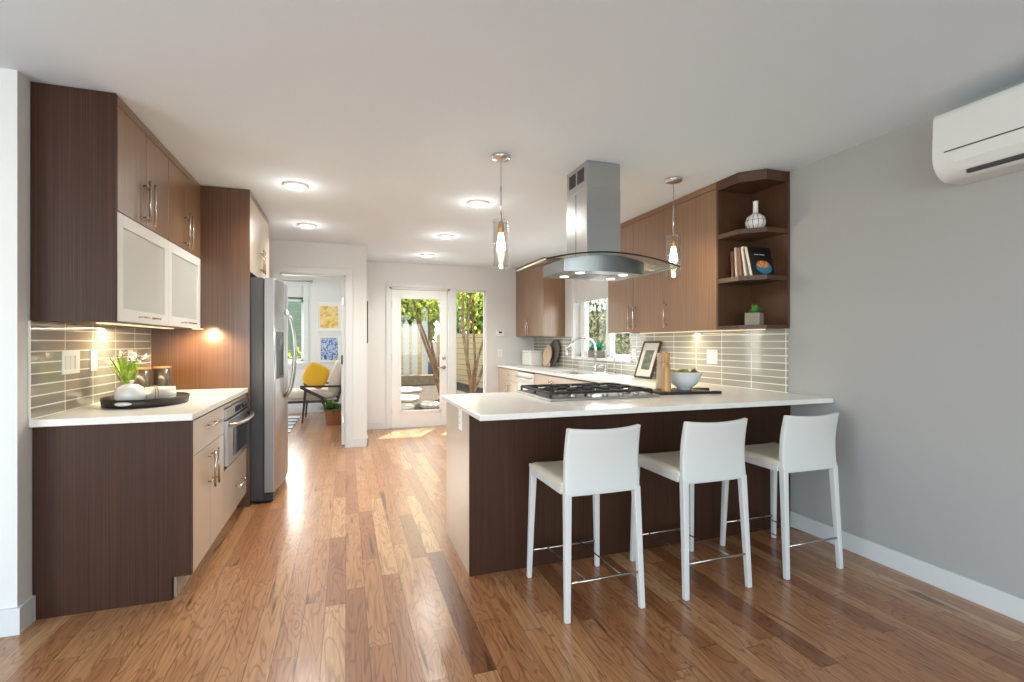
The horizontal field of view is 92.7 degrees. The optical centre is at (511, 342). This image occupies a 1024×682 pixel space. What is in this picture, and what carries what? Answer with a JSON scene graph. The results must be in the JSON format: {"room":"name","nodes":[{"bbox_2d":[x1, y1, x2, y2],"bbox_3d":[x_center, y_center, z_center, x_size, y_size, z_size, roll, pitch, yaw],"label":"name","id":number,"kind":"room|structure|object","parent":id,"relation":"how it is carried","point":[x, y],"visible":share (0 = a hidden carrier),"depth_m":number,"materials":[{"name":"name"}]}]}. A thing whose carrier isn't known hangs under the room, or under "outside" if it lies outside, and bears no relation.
{"room":"kitchen","nodes":[
{"label":"kitchen","id":0,"kind":"room"},
{"bbox_2d":[0,68,143,608],"bbox_3d":[-3.824,0.039,3.399,2.350,2.444,3.500,0,0,-19],"label":"wall","id":1,"kind":"structure","parent":0,"point":[15,432],"depth_m":2.12,"materials":[{"name":"white paint"}]},
{"bbox_2d":[0,595,35,637],"bbox_3d":[-3.266,1.204,1.785,2.366,0.115,0.116,0,0,-19],"label":"baseboard","id":2,"kind":"structure","parent":1,"relation":"attached to","point":[14,620],"depth_m":2.11,"materials":[{"name":"white paint"}]},
{"bbox_2d":[28,321,150,419],"bbox_3d":[-2.399,0.123,2.874,0.008,0.446,1.437,0,0,-19],"label":"tile backsplash","id":3,"kind":"structure","parent":1,"relation":"attached to","point":[50,392],"depth_m":2.55,"materials":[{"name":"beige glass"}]},
{"bbox_2d":[62,350,79,374],"bbox_3d":[-2.267,0.100,2.514,0.009,0.120,0.167,0,0,-19],"label":"light switch","id":4,"kind":"object","parent":3,"relation":"attached to","point":[70,360],"visible":1,"depth_m":2.50,"materials":[{"name":"white plastic"}]},
{"bbox_2d":[90,350,96,370],"bbox_3d":[-2.345,0.098,2.741,0.008,0.118,0.075,0,0,-19],"label":"wall outlet","id":5,"kind":"object","parent":3,"relation":"attached to","point":[93,353],"visible":1,"depth_m":2.73,"materials":[{"name":"white plastic"}]},
{"bbox_2d":[30,82,167,325],"bbox_3d":[-2.123,-0.638,2.607,0.357,1.083,0.725,0,0,-19],"label":"upper cabinet","id":6,"kind":"object","parent":1,"relation":"attached to","point":[99,175],"visible":0.99,"depth_m":2.28,"materials":[{"name":"brown wood"}]},
{"bbox_2d":[96,322,173,328],"bbox_3d":[-2.165,-0.097,2.855,0.040,0.006,1.000,0,0,-19],"label":"light","id":7,"kind":"object","parent":6,"relation":"attached to","point":[96,322],"visible":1,"depth_m":2.66,"materials":[{"name":"beige"}]},
{"bbox_2d":[116,150,199,328],"bbox_3d":[-2.352,-0.640,3.281,0.357,1.079,0.698,0,0,-19],"label":"upper cabinet","id":8,"kind":"object","parent":1,"relation":"attached to","point":[183,189],"visible":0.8,"depth_m":3.25,"materials":[{"name":"brown wood"}]},
{"bbox_2d":[283,276,344,407],"bbox_3d":[-4.721,0.039,8.508,3.944,2.444,0.150,0,0,-19],"label":"wall","id":9,"kind":"structure","parent":0,"point":[320,289],"depth_m":8.83,"materials":[{"name":"white paint"}]},
{"bbox_2d":[287,286,302,298],"bbox_3d":[-4.234,-0.901,8.617,1.015,0.225,0.027,0,0,-19],"label":"roller shade","id":10,"kind":"object","parent":9,"relation":"attached to","point":[294,292],"visible":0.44,"depth_m":8.73,"materials":[{"name":"white fabric"}]},
{"bbox_2d":[288,299,302,360],"bbox_3d":[-4.249,-0.344,8.652,1.030,1.350,0.040,0,0,-19],"label":"window","id":11,"kind":"structure","parent":9,"relation":"in","point":[289,300],"depth_m":8.79,"materials":[{"name":"white paint"}]},
{"bbox_2d":[288,285,309,368],"bbox_3d":[-4.225,-0.289,8.566,1.260,1.500,0.060,0,0,-19],"label":"trim","id":12,"kind":"structure","parent":9,"relation":"attached to","point":[300,365],"depth_m":8.76,"materials":[{"name":"white paint"}]},
{"bbox_2d":[288,407,324,413],"bbox_3d":[-4.420,1.208,8.524,3.124,0.105,0.014,0,0,-19],"label":"baseboard","id":13,"kind":"structure","parent":9,"relation":"attached to","point":[299,409],"depth_m":8.77,"materials":[{"name":"white paint"}]},
{"bbox_2d":[317,302,340,330],"bbox_3d":[-3.322,-0.477,8.888,0.418,0.520,0.030,0,0,-19],"label":"framed print","id":14,"kind":"object","parent":9,"relation":"attached to","point":[328,313],"visible":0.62,"depth_m":8.88,"materials":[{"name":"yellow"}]},
{"bbox_2d":[319,336,340,361],"bbox_3d":[-3.312,0.115,8.892,0.375,0.475,0.030,0,0,-19],"label":"framed print","id":15,"kind":"object","parent":9,"relation":"attached to","point":[329,346],"visible":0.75,"depth_m":8.88,"materials":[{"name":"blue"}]},
{"bbox_2d":[269,240,366,438],"bbox_3d":[-3.119,0.039,7.231,1.734,2.444,3.300,0,0,-19],"label":"wall","id":16,"kind":"structure","parent":0,"point":[281,252],"depth_m":5.90,"materials":[{"name":"white paint"}]},
{"bbox_2d":[272,266,352,447],"bbox_3d":[-2.354,0.190,5.801,0.885,2.142,0.140,0,0,-19],"label":"trim","id":17,"kind":"structure","parent":16,"relation":"attached to","point":[278,272],"depth_m":5.86,"materials":[{"name":"white paint"}]},
{"bbox_2d":[341,280,344,444],"bbox_3d":[-2.191,0.237,6.338,0.039,2.023,0.788,0,0,-19],"label":"door","id":18,"kind":"structure","parent":16,"relation":"in","point":[342,281],"depth_m":5.98,"materials":[{"name":"white wood"}]},
{"bbox_2d":[325,409,340,424],"bbox_3d":[-2.748,1.138,7.579,0.326,0.246,0.326,0,0,-19],"label":"plant pot","id":19,"kind":"object","parent":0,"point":[333,417],"depth_m":7.45,"materials":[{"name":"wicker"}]},
{"bbox_2d":[367,261,534,422],"bbox_3d":[-0.913,0.039,7.564,2.656,2.444,0.150,0,0,-19],"label":"wall","id":20,"kind":"structure","parent":0,"point":[498,284],"depth_m":7.49,"materials":[{"name":"white paint"}]},
{"bbox_2d":[353,422,385,446],"bbox_3d":[-1.081,1.208,6.797,2.167,0.105,1.194,0,0,-19],"label":"baseboard","id":21,"kind":"structure","parent":20,"relation":"attached to","point":[357,442],"depth_m":7.07,"materials":[{"name":"white paint"}]},
{"bbox_2d":[392,289,446,426],"bbox_3d":[-1.389,0.229,7.333,0.835,2.035,0.108,0,0,-19],"label":"door","id":22,"kind":"structure","parent":20,"relation":"in","point":[400,418],"depth_m":7.31,"materials":[{"name":"white wood"}]},
{"bbox_2d":[386,283,455,428],"bbox_3d":[-1.376,0.191,7.395,1.041,2.140,0.172,0,0,-19],"label":"trim","id":23,"kind":"structure","parent":20,"relation":"attached to","point":[451,289],"depth_m":7.35,"materials":[{"name":"white paint"}]},
{"bbox_2d":[456,290,484,393],"bbox_3d":[-0.657,0.043,7.651,0.485,1.715,0.050,0,0,-19],"label":"window","id":24,"kind":"structure","parent":20,"relation":"in","point":[483,292],"depth_m":7.70,"materials":[{"name":"white paint"}]},
{"bbox_2d":[0,0,1023,277],"bbox_3d":[-1.329,-1.243,2.664,6.900,0.120,13.400,0,0,-19],"label":"ceiling","id":25,"kind":"structure","parent":0,"point":[393,115],"depth_m":2.24,"materials":[{"name":"white paint"}]},
{"bbox_2d":[282,181,308,190],"bbox_3d":[-1.621,-1.172,3.663,0.184,0.022,0.184,0,0,-19],"label":"recessed light","id":26,"kind":"object","parent":25,"relation":"in","point":[293,185],"visible":1,"depth_m":3.63,"materials":[{"name":"white"}]},
{"bbox_2d":[467,200,488,206],"bbox_3d":[-0.285,-1.172,4.128,0.184,0.022,0.184,0,0,-19],"label":"recessed light","id":27,"kind":"object","parent":25,"relation":"in","point":[473,203],"visible":1,"depth_m":4.09,"materials":[{"name":"white"}]},
{"bbox_2d":[491,152,510,266],"bbox_3d":[-0.070,-0.828,3.092,0.124,0.708,0.124,0,0,-19],"label":"pendant lamp","id":28,"kind":"object","parent":25,"relation":"hanging from","point":[500,157],"visible":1,"depth_m":3.08,"materials":[{"name":"glass"}]},
{"bbox_2d":[516,160,679,280],"bbox_3d":[0.569,-0.816,3.296,0.958,0.730,0.526,0,0,-19],"label":"range hood","id":29,"kind":"object","parent":25,"relation":"hanging from","point":[593,188],"visible":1,"depth_m":3.20,"materials":[{"name":"silver glass"}]},
{"bbox_2d":[569,173,575,190],"bbox_3d":[0.415,-1.104,3.355,0.005,0.090,0.095,0,0,-19],"label":"vent","id":30,"kind":"object","parent":29,"relation":"attached to","point":[572,177],"depth_m":3.35,"materials":[{"name":"grey metal"}]},
{"bbox_2d":[577,167,583,184],"bbox_3d":[0.454,-1.104,3.239,0.005,0.090,0.095,0,0,-19],"label":"vent","id":31,"kind":"object","parent":29,"relation":"attached to","point":[580,171],"depth_m":3.24,"materials":[{"name":"grey metal"}]},
{"bbox_2d":[543,255,643,280],"bbox_3d":[0.563,-0.505,3.311,0.590,0.108,0.424,0,0,-19],"label":"hood","id":32,"kind":"object","parent":29,"relation":"attached to","point":[581,267],"depth_m":3.16,"materials":[{"name":"silver metal"}]},
{"bbox_2d":[665,176,682,275],"bbox_3d":[1.166,-0.828,3.529,0.124,0.708,0.124,0,0,-19],"label":"pendant lamp","id":33,"kind":"object","parent":25,"relation":"hanging from","point":[672,180],"visible":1,"depth_m":3.51,"materials":[{"name":"white glass"}]},
{"bbox_2d":[0,412,1023,681],"bbox_3d":[-1.329,1.311,2.664,6.900,0.100,13.400,0,0,-19],"label":"floor","id":34,"kind":"structure","parent":0,"point":[352,571],"depth_m":2.30,"materials":[{"name":"brown wood"}]},
{"bbox_2d":[32,406,223,619],"bbox_3d":[-1.974,0.821,2.647,0.665,0.880,0.680,0,0,-19],"label":"base cabinet","id":35,"kind":"object","parent":34,"relation":"on","point":[124,515],"visible":0.97,"depth_m":2.33,"materials":[{"name":"brown wood"}]},
{"bbox_2d":[29,388,247,427],"bbox_3d":[-2.099,0.364,2.974,0.638,0.034,1.440,0,0,-19],"label":"countertop","id":36,"kind":"structure","parent":35,"relation":"on","point":[201,402],"depth_m":2.43,"materials":[{"name":"white stone"}]},
{"bbox_2d":[133,367,151,386],"bbox_3d":[-2.377,0.252,3.121,0.122,0.190,0.122,0,0,-19],"label":"canister","id":37,"kind":"object","parent":36,"relation":"on","point":[143,378],"visible":0.43,"depth_m":3.09,"materials":[{"name":"clear glass"}]},
{"bbox_2d":[100,392,189,408],"bbox_3d":[-2.074,0.324,2.774,0.402,0.046,0.488,0,0,-19],"label":"serving tray","id":38,"kind":"object","parent":36,"relation":"on","point":[109,402],"visible":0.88,"depth_m":2.60,"materials":[{"name":"brown wood"}]},
{"bbox_2d":[99,347,148,387],"bbox_3d":[-2.199,0.178,2.763,0.222,0.318,0.190,0,0,24],"label":"potted flower","id":39,"kind":"object","parent":38,"relation":"on","point":[126,373],"visible":0.74,"depth_m":2.75,"materials":[{"name":"green plant"}]},
{"bbox_2d":[114,380,145,399],"bbox_3d":[-2.080,0.270,2.662,0.140,0.134,0.140,0,0,-19],"label":"ceramic jar","id":40,"kind":"object","parent":38,"relation":"on","point":[131,391],"visible":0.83,"depth_m":2.62,"materials":[{"name":"white ceramic"}]},
{"bbox_2d":[144,385,175,399],"bbox_3d":[-2.020,0.292,2.801,0.102,0.102,0.145,0,0,45],"label":"rolled towel","id":41,"kind":"object","parent":38,"relation":"on","point":[155,392],"visible":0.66,"depth_m":2.77,"materials":[{"name":"white fabric"}]},
{"bbox_2d":[153,366,170,385],"bbox_3d":[-2.314,0.251,3.232,0.102,0.192,0.102,0,0,-19],"label":"canister","id":42,"kind":"object","parent":36,"relation":"on","point":[161,374],"visible":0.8,"depth_m":3.19,"materials":[{"name":"clear glass"}]},
{"bbox_2d":[151,185,268,507],"bbox_3d":[-2.471,0.041,4.142,0.686,2.440,1.004,0,0,-19],"label":"tall cabinet","id":43,"kind":"object","parent":34,"relation":"on","point":[234,228],"visible":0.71,"depth_m":3.71,"materials":[{"name":"brown wood"}]},
{"bbox_2d":[222,394,247,524],"bbox_3d":[-2.202,0.821,3.315,0.663,0.880,0.728,0,0,-19],"label":"base cabinet","id":44,"kind":"object","parent":34,"relation":"on","point":[235,477],"visible":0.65,"depth_m":3.35,"materials":[{"name":"brown wood"}]},
{"bbox_2d":[224,397,253,466],"bbox_3d":[-2.092,0.602,3.352,0.545,0.366,0.715,0,0,-19],"label":"oven","id":45,"kind":"object","parent":44,"relation":"in","point":[237,417],"visible":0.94,"depth_m":3.28,"materials":[{"name":"grey metal"}]},
{"bbox_2d":[250,277,296,502],"bbox_3d":[-2.326,0.375,4.184,0.891,1.772,0.928,0,0,-19],"label":"refrigerator","id":46,"kind":"object","parent":34,"relation":"on","point":[269,314],"visible":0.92,"depth_m":3.84,"materials":[{"name":"grey metal"}]},
{"bbox_2d":[288,360,340,422],"bbox_3d":[-3.215,0.776,8.032,0.988,0.975,0.725,0,0,-19],"label":"armchair","id":47,"kind":"object","parent":34,"relation":"on","point":[308,394],"visible":0.64,"depth_m":7.78,"materials":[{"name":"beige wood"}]},
{"bbox_2d":[288,387,333,399],"bbox_3d":[-3.304,0.831,8.002,0.800,0.170,0.620,0,0,-19],"label":"seat cushion","id":48,"kind":"object","parent":47,"relation":"on","point":[327,392],"depth_m":7.76,"materials":[{"name":"beige fabric"}]},
{"bbox_2d":[302,362,329,388],"bbox_3d":[-3.139,0.526,7.826,0.419,0.428,0.120,0,0,-2],"label":"throw pillow","id":49,"kind":"object","parent":47,"relation":"on","point":[315,373],"visible":0.92,"depth_m":7.77,"materials":[{"name":"yellow fabric"}]},
{"bbox_2d":[327,360,340,397],"bbox_3d":[-2.925,0.596,8.131,0.281,0.616,0.640,0,0,-19],"label":"cushion","id":50,"kind":"object","parent":47,"relation":"on","point":[334,384],"depth_m":7.84,"materials":[{"name":"beige fabric"}]},
{"bbox_2d":[312,398,340,424],"bbox_3d":[-2.808,1.052,7.600,0.533,0.418,0.578,0,0,-44],"label":"plant","id":51,"kind":"object","parent":34,"relation":"on","point":[332,411],"visible":0.87,"depth_m":7.47,"materials":[{"name":"green plant"}]},
{"bbox_2d":[499,367,517,391],"bbox_3d":[0.208,0.820,7.362,0.639,0.883,0.945,0,0,-19],"label":"base cabinet","id":52,"kind":"object","parent":34,"relation":"on","point":[508,382],"visible":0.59,"depth_m":7.25,"materials":[{"name":"brown wood"}]},
{"bbox_2d":[515,370,535,389],"bbox_3d":[0.440,0.823,6.620,0.663,0.876,0.600,0,0,-19],"label":"dishwasher","id":53,"kind":"object","parent":34,"relation":"on","point":[524,377],"visible":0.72,"depth_m":6.53,"materials":[{"name":"grey metal"}]},
{"bbox_2d":[535,373,574,387],"bbox_3d":[0.737,0.820,5.807,0.639,0.883,1.120,0,0,-19],"label":"base cabinet","id":54,"kind":"object","parent":34,"relation":"on","point":[539,378],"visible":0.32,"depth_m":5.75,"materials":[{"name":"brown wood"}]},
{"bbox_2d":[527,424,644,623],"bbox_3d":[0.362,0.825,2.475,0.434,0.873,0.492,0,0,-19],"label":"bar stool","id":55,"kind":"object","parent":34,"relation":"on","point":[595,462],"visible":1,"depth_m":2.29,"materials":[{"name":"beige leather"}]},
{"bbox_2d":[446,402,789,576],"bbox_3d":[0.735,0.820,3.322,2.265,0.882,0.684,0,0,-19],"label":"base cabinet","id":56,"kind":"object","parent":34,"relation":"on","point":[487,462],"visible":0.49,"depth_m":2.86,"materials":[{"name":"brown wood"}]},
{"bbox_2d":[442,364,832,420],"bbox_3d":[0.108,0.362,5.122,2.287,0.030,5.128,0,0,-19],"label":"countertop","id":57,"kind":"structure","parent":56,"relation":"on","point":[501,405],"depth_m":2.94,"materials":[{"name":"white stone"}]},
{"bbox_2d":[522,348,542,365],"bbox_3d":[0.307,0.217,7.478,0.210,0.259,0.370,0,0,-19],"label":"bin","id":58,"kind":"object","parent":57,"relation":"on","point":[531,357],"visible":0.99,"depth_m":7.32,"materials":[{"name":"white ceramic"}]},
{"bbox_2d":[542,346,551,366],"bbox_3d":[0.519,0.193,7.082,0.078,0.304,0.367,0,0,-14],"label":"board","id":59,"kind":"object","parent":57,"relation":"on","point":[547,354],"visible":1,"depth_m":7.09,"materials":[{"name":"brown wood"}]},
{"bbox_2d":[550,340,559,366],"bbox_3d":[0.595,0.149,7.068,0.094,0.393,0.400,0,0,-19],"label":"round platter","id":60,"kind":"object","parent":57,"relation":"on","point":[555,346],"visible":0.62,"depth_m":7.00,"materials":[{"name":"grey paint"}]},
{"bbox_2d":[566,336,598,371],"bbox_3d":[0.861,0.135,5.885,0.437,0.423,0.103,0,0,32],"label":"kitchen faucet","id":61,"kind":"object","parent":57,"relation":"on","point":[582,337],"visible":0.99,"depth_m":5.83,"materials":[{"name":"silver metal"}]},
{"bbox_2d":[517,382,659,401],"bbox_3d":[0.491,0.320,3.275,0.770,0.054,0.585,0,0,-19],"label":"gas cooktop","id":62,"kind":"object","parent":57,"relation":"in","point":[609,390],"visible":1,"depth_m":3.12,"materials":[{"name":"metal"}]},
{"bbox_2d":[517,389,659,401],"bbox_3d":[0.491,0.339,3.275,0.770,0.016,0.585,0,0,-19],"label":"steel tray","id":63,"kind":"object","parent":62,"relation":"on","point":[628,394],"depth_m":3.05,"materials":[{"name":"metal"}]},
{"bbox_2d":[634,341,661,378],"bbox_3d":[1.338,0.167,4.818,0.139,0.362,0.284,0,0,-19],"label":"framed print","id":64,"kind":"object","parent":57,"relation":"on","point":[647,361],"visible":0.98,"depth_m":4.81,"materials":[{"name":"brown"}]},
{"bbox_2d":[643,388,721,394],"bbox_3d":[1.194,0.337,3.419,0.524,0.020,0.275,0,0,-12],"label":"cutting board","id":65,"kind":"object","parent":57,"relation":"on","point":[674,391],"visible":0.86,"depth_m":3.31,"materials":[{"name":"brown wood"}]},
{"bbox_2d":[656,352,662,389],"bbox_3d":[1.042,0.195,3.431,0.064,0.267,0.064,0,0,-19],"label":"pepper mill","id":66,"kind":"object","parent":65,"relation":"on","point":[659,355],"visible":0.78,"depth_m":3.41,"materials":[{"name":"beige wood"}]},
{"bbox_2d":[661,351,670,391],"bbox_3d":[1.036,0.193,3.281,0.064,0.271,0.064,0,0,-19],"label":"pepper mill","id":67,"kind":"object","parent":65,"relation":"on","point":[666,378],"visible":1,"depth_m":3.26,"materials":[{"name":"brown wood"}]},
{"bbox_2d":[670,371,702,389],"bbox_3d":[1.209,0.266,3.432,0.254,0.126,0.254,0,0,-19],"label":"serving bowl","id":68,"kind":"object","parent":65,"relation":"on","point":[682,381],"visible":0.84,"depth_m":3.35,"materials":[{"name":"white ceramic"}]},
{"bbox_2d":[630,418,751,600],"bbox_3d":[0.967,0.825,2.673,0.434,0.873,0.492,0,0,-19],"label":"bar stool","id":69,"kind":"object","parent":34,"relation":"on","point":[709,451],"visible":0.95,"depth_m":2.48,"materials":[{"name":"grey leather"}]},
{"bbox_2d":[720,412,843,579],"bbox_3d":[1.578,0.825,2.881,0.434,0.873,0.492,0,0,-19],"label":"bar stool","id":70,"kind":"object","parent":34,"relation":"on","point":[807,443],"visible":0.94,"depth_m":2.69,"materials":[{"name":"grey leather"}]},
{"bbox_2d":[588,350,604,357],"bbox_3d":[1.041,0.135,6.037,0.090,0.097,0.260,0,0,-19],"label":"pot","id":71,"kind":"object","parent":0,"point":[599,353],"depth_m":5.93,"materials":[{"name":"concrete"}]},
{"bbox_2d":[745,312,763,324],"bbox_3d":[1.700,-0.166,3.431,0.098,0.088,0.098,0,0,43],"label":"pot","id":72,"kind":"object","parent":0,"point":[753,318],"depth_m":3.39,"materials":[{"name":"concrete"}]},
{"bbox_2d":[535,81,1023,598],"bbox_3d":[2.183,0.039,2.819,0.150,2.444,11.130,0,0,-19],"label":"wall","id":73,"kind":"structure","parent":0,"point":[907,283],"depth_m":2.64,"materials":[{"name":"grey paint"}]},
{"bbox_2d":[516,257,564,336],"bbox_3d":[0.383,-0.634,7.310,0.361,1.091,1.150,0,0,-19],"label":"upper cabinet","id":74,"kind":"object","parent":73,"relation":"attached to","point":[540,301],"visible":0.79,"depth_m":6.86,"materials":[{"name":"brown wood"}]},
{"bbox_2d":[572,279,573,356],"bbox_3d":[1.040,-0.366,5.926,0.012,1.165,1.430,0,0,-19],"label":"trim","id":75,"kind":"structure","parent":73,"relation":"attached to","point":[572,279],"depth_m":6.55,"materials":[{"name":"white wood"}]},
{"bbox_2d":[576,279,607,303],"bbox_3d":[1.101,-0.704,5.915,0.065,0.360,1.350,0,0,-19],"label":"roller shade","id":76,"kind":"object","parent":73,"relation":"attached to","point":[586,290],"visible":0.43,"depth_m":6.16,"materials":[{"name":"white fabric"}]},
{"bbox_2d":[571,298,631,362],"bbox_3d":[1.101,-0.338,5.915,0.155,1.103,1.430,0,0,-19],"label":"window","id":77,"kind":"structure","parent":73,"relation":"in","point":[610,337],"depth_m":6.04,"materials":[{"name":"white wood"}]},
{"bbox_2d":[588,341,604,357],"bbox_3d":[1.035,0.079,6.026,0.247,0.207,0.361,0,0,3],"label":"potted succulent","id":78,"kind":"object","parent":77,"relation":"on","point":[600,353],"visible":0.81,"depth_m":5.94,"materials":[{"name":"concrete"}]},
{"bbox_2d":[608,205,684,332],"bbox_3d":[1.282,-0.639,4.668,0.361,1.081,0.940,0,0,-19],"label":"upper cabinet","id":79,"kind":"object","parent":73,"relation":"attached to","point":[635,305],"visible":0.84,"depth_m":4.51,"materials":[{"name":"brown wood"}]},
{"bbox_2d":[534,328,787,392],"bbox_3d":[1.136,0.123,5.649,0.008,0.446,4.794,0,0,-19],"label":"tile backsplash","id":80,"kind":"structure","parent":73,"relation":"attached to","point":[750,359],"depth_m":3.98,"materials":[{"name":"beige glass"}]},
{"bbox_2d":[707,350,717,363],"bbox_3d":[1.666,0.116,4.066,0.008,0.118,0.121,0,0,-19],"label":"wall outlet","id":81,"kind":"object","parent":80,"relation":"attached to","point":[712,355],"visible":1,"depth_m":4.06,"materials":[{"name":"white plastic"}]},
{"bbox_2d":[663,182,733,330],"bbox_3d":[1.534,-0.639,3.927,0.361,1.081,0.622,0,0,-19],"label":"upper cabinet","id":82,"kind":"object","parent":73,"relation":"attached to","point":[689,303],"visible":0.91,"depth_m":3.84,"materials":[{"name":"brown wood"}]},
{"bbox_2d":[716,169,789,329],"bbox_3d":[1.708,-0.639,3.476,0.323,1.081,0.340,0,0,-19],"label":"corner shelf","id":83,"kind":"object","parent":73,"relation":"attached to","point":[736,193],"visible":0.91,"depth_m":3.51,"materials":[{"name":"brown wood"}]},
{"bbox_2d":[745,305,763,324],"bbox_3d":[1.698,-0.199,3.430,0.134,0.154,0.148,0,0,-19],"label":"potted succulent","id":84,"kind":"object","parent":83,"relation":"on","point":[753,318],"visible":0.94,"depth_m":3.40,"materials":[{"name":"concrete"}]},
{"bbox_2d":[745,201,765,227],"bbox_3d":[1.712,-0.890,3.435,0.140,0.206,0.140,0,0,-19],"label":"bottle vase","id":85,"kind":"object","parent":83,"relation":"on","point":[755,220],"visible":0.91,"depth_m":3.39,"materials":[{"name":"white ceramic"}]},
{"bbox_2d":[744,247,774,274],"bbox_3d":[1.756,-0.571,3.465,0.205,0.214,0.082,0,0,-19],"label":"book","id":86,"kind":"object","parent":83,"relation":"on","point":[758,260],"visible":0.93,"depth_m":3.45,"materials":[{"name":"black paper"}]},
{"bbox_2d":[756,263,771,273],"bbox_3d":[1.776,-0.532,3.444,0.140,0.093,0.023,0,0,-19],"label":"picture","id":87,"kind":"object","parent":86,"relation":"attached to","point":[761,268],"depth_m":3.44,"materials":[{"name":"blue"}]},
{"bbox_2d":[790,511,1023,622],"bbox_3d":[2.906,1.208,0.440,0.014,0.105,6.160,0,0,-19],"label":"baseboard","id":88,"kind":"structure","parent":73,"relation":"attached to","point":[1012,606],"depth_m":2.58,"materials":[{"name":"white paint"}]},
{"bbox_2d":[932,83,1023,185],"bbox_3d":[2.275,-0.943,1.981,0.212,0.324,0.885,0,0,-19],"label":"air conditioner","id":89,"kind":"object","parent":73,"relation":"attached to","point":[982,139],"visible":1,"depth_m":2.20,"materials":[{"name":"white plastic"}]},
{"label":"outside","id":90,"kind":"structure","parent":0,"visible":0},
{"bbox_2d":[401,342,482,409],"bbox_3d":[-2.240,0.840,15.896,22.000,1.763,16.460,0,0,-19],"label":"ground","id":91,"kind":"structure","parent":90,"point":[429,392],"depth_m":11.62,"materials":[{"name":"brown soil"}]},
{"bbox_2d":[288,302,300,358],"bbox_3d":[-6.387,-0.759,10.914,3.940,4.360,0.260,0,0,-19],"label":"neighbor house","id":92,"kind":"structure","parent":91,"relation":"on","point":[294,308],"depth_m":11.29,"materials":[{"name":"green"}]},
{"bbox_2d":[403,320,408,374],"bbox_3d":[-2.773,0.203,12.804,0.150,1.600,0.030,0,0,-19],"label":"picket","id":93,"kind":"object","parent":91,"relation":"on","point":[405,325],"visible":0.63,"depth_m":12.79,"materials":[{"name":"beige wood"}]},
{"bbox_2d":[401,394,418,402],"bbox_3d":[-2.298,1.194,10.514,0.588,0.115,0.625,0,0,-7],"label":"flagstone","id":94,"kind":"object","parent":91,"relation":"on","point":[405,398],"visible":0.63,"depth_m":10.39,"materials":[{"name":"white stone"}]},
{"bbox_2d":[401,387,421,393],"bbox_3d":[-2.476,1.109,11.432,0.682,0.114,0.605,0,0,-42],"label":"flagstone","id":95,"kind":"object","parent":91,"relation":"on","point":[404,390],"visible":0.68,"depth_m":11.33,"materials":[{"name":"white stone"}]},
{"bbox_2d":[401,324,427,374],"bbox_3d":[-4.848,0.229,13.004,5.200,1.496,0.145,0,0,-19],"label":"fence","id":96,"kind":"object","parent":91,"relation":"on","point":[410,327],"visible":0.03,"depth_m":13.62,"materials":[{"name":"beige wood"}]},
{"bbox_2d":[412,319,417,374],"bbox_3d":[-2.564,0.183,12.875,0.150,1.640,0.030,0,0,-19],"label":"picket","id":97,"kind":"object","parent":91,"relation":"on","point":[414,325],"visible":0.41,"depth_m":12.86,"materials":[{"name":"beige wood"}]},
{"bbox_2d":[401,375,435,384],"bbox_3d":[-2.631,0.965,12.309,1.550,0.290,0.200,0,0,-19],"label":"step","id":98,"kind":"structure","parent":91,"relation":"on","point":[405,379],"depth_m":12.29,"materials":[{"name":"grey concrete"}]},
{"bbox_2d":[401,299,439,343],"bbox_3d":[-3.777,-1.594,15.107,4.029,4.750,2.306,0,0,-19],"label":"tree","id":99,"kind":"object","parent":91,"relation":"on","point":[405,317],"visible":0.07,"depth_m":15.03,"materials":[{"name":"green plant"}]},
{"bbox_2d":[422,308,426,374],"bbox_3d":[-2.318,0.023,12.959,0.150,1.960,0.030,0,0,-19],"label":"picket","id":100,"kind":"object","parent":91,"relation":"on","point":[424,323],"visible":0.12,"depth_m":12.94,"materials":[{"name":"beige wood"}]},
{"bbox_2d":[401,292,468,395],"bbox_3d":[-2.182,-0.487,10.694,2.748,3.512,1.756,0,0,-19],"label":"tree","id":101,"kind":"object","parent":91,"relation":"on","point":[436,373],"visible":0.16,"depth_m":10.64,"materials":[{"name":"green plant"}]},
{"bbox_2d":[420,292,482,393],"bbox_3d":[-0.940,-0.352,9.476,2.473,3.576,1.503,0,0,-19],"label":"tree","id":102,"kind":"object","parent":91,"relation":"on","point":[473,384],"visible":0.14,"depth_m":9.24,"materials":[{"name":"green plant"}]},
{"bbox_2d":[437,333,482,387],"bbox_3d":[-1.129,0.586,12.682,0.160,1.690,2.843,0,0,-42],"label":"fence","id":103,"kind":"object","parent":91,"relation":"on","point":[462,377],"visible":0.28,"depth_m":12.65,"materials":[{"name":"beige wood"}]},
{"bbox_2d":[457,292,482,333],"bbox_3d":[-1.075,-1.944,18.200,3.546,5.309,2.312,0,0,-16],"label":"tree","id":104,"kind":"object","parent":91,"relation":"on","point":[480,327],"visible":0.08,"depth_m":17.56,"materials":[{"name":"green plant"}]},
{"bbox_2d":[588,299,629,354],"bbox_3d":[2.007,-0.235,10.850,2.033,3.193,3.256,0,0,-15],"label":"tree","id":105,"kind":"object","parent":91,"relation":"on","point":[597,337],"visible":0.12,"depth_m":10.62,"materials":[{"name":"green plant"}]},
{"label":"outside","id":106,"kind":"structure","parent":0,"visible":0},
{"bbox_3d":[7.185,1.521,5.366,10.940,0.200,9.530,0,0,-19],"label":"ground","id":107,"kind":"structure","parent":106,"visible":0},
{"bbox_2d":[588,311,629,354],"bbox_3d":[4.002,0.191,11.925,0.060,2.460,12.000,0,0,-19],"label":"fence","id":108,"kind":"object","parent":107,"relation":"on","point":[590,314],"visible":0.02,"depth_m":15.25,"materials":[{"name":"beige wood"}]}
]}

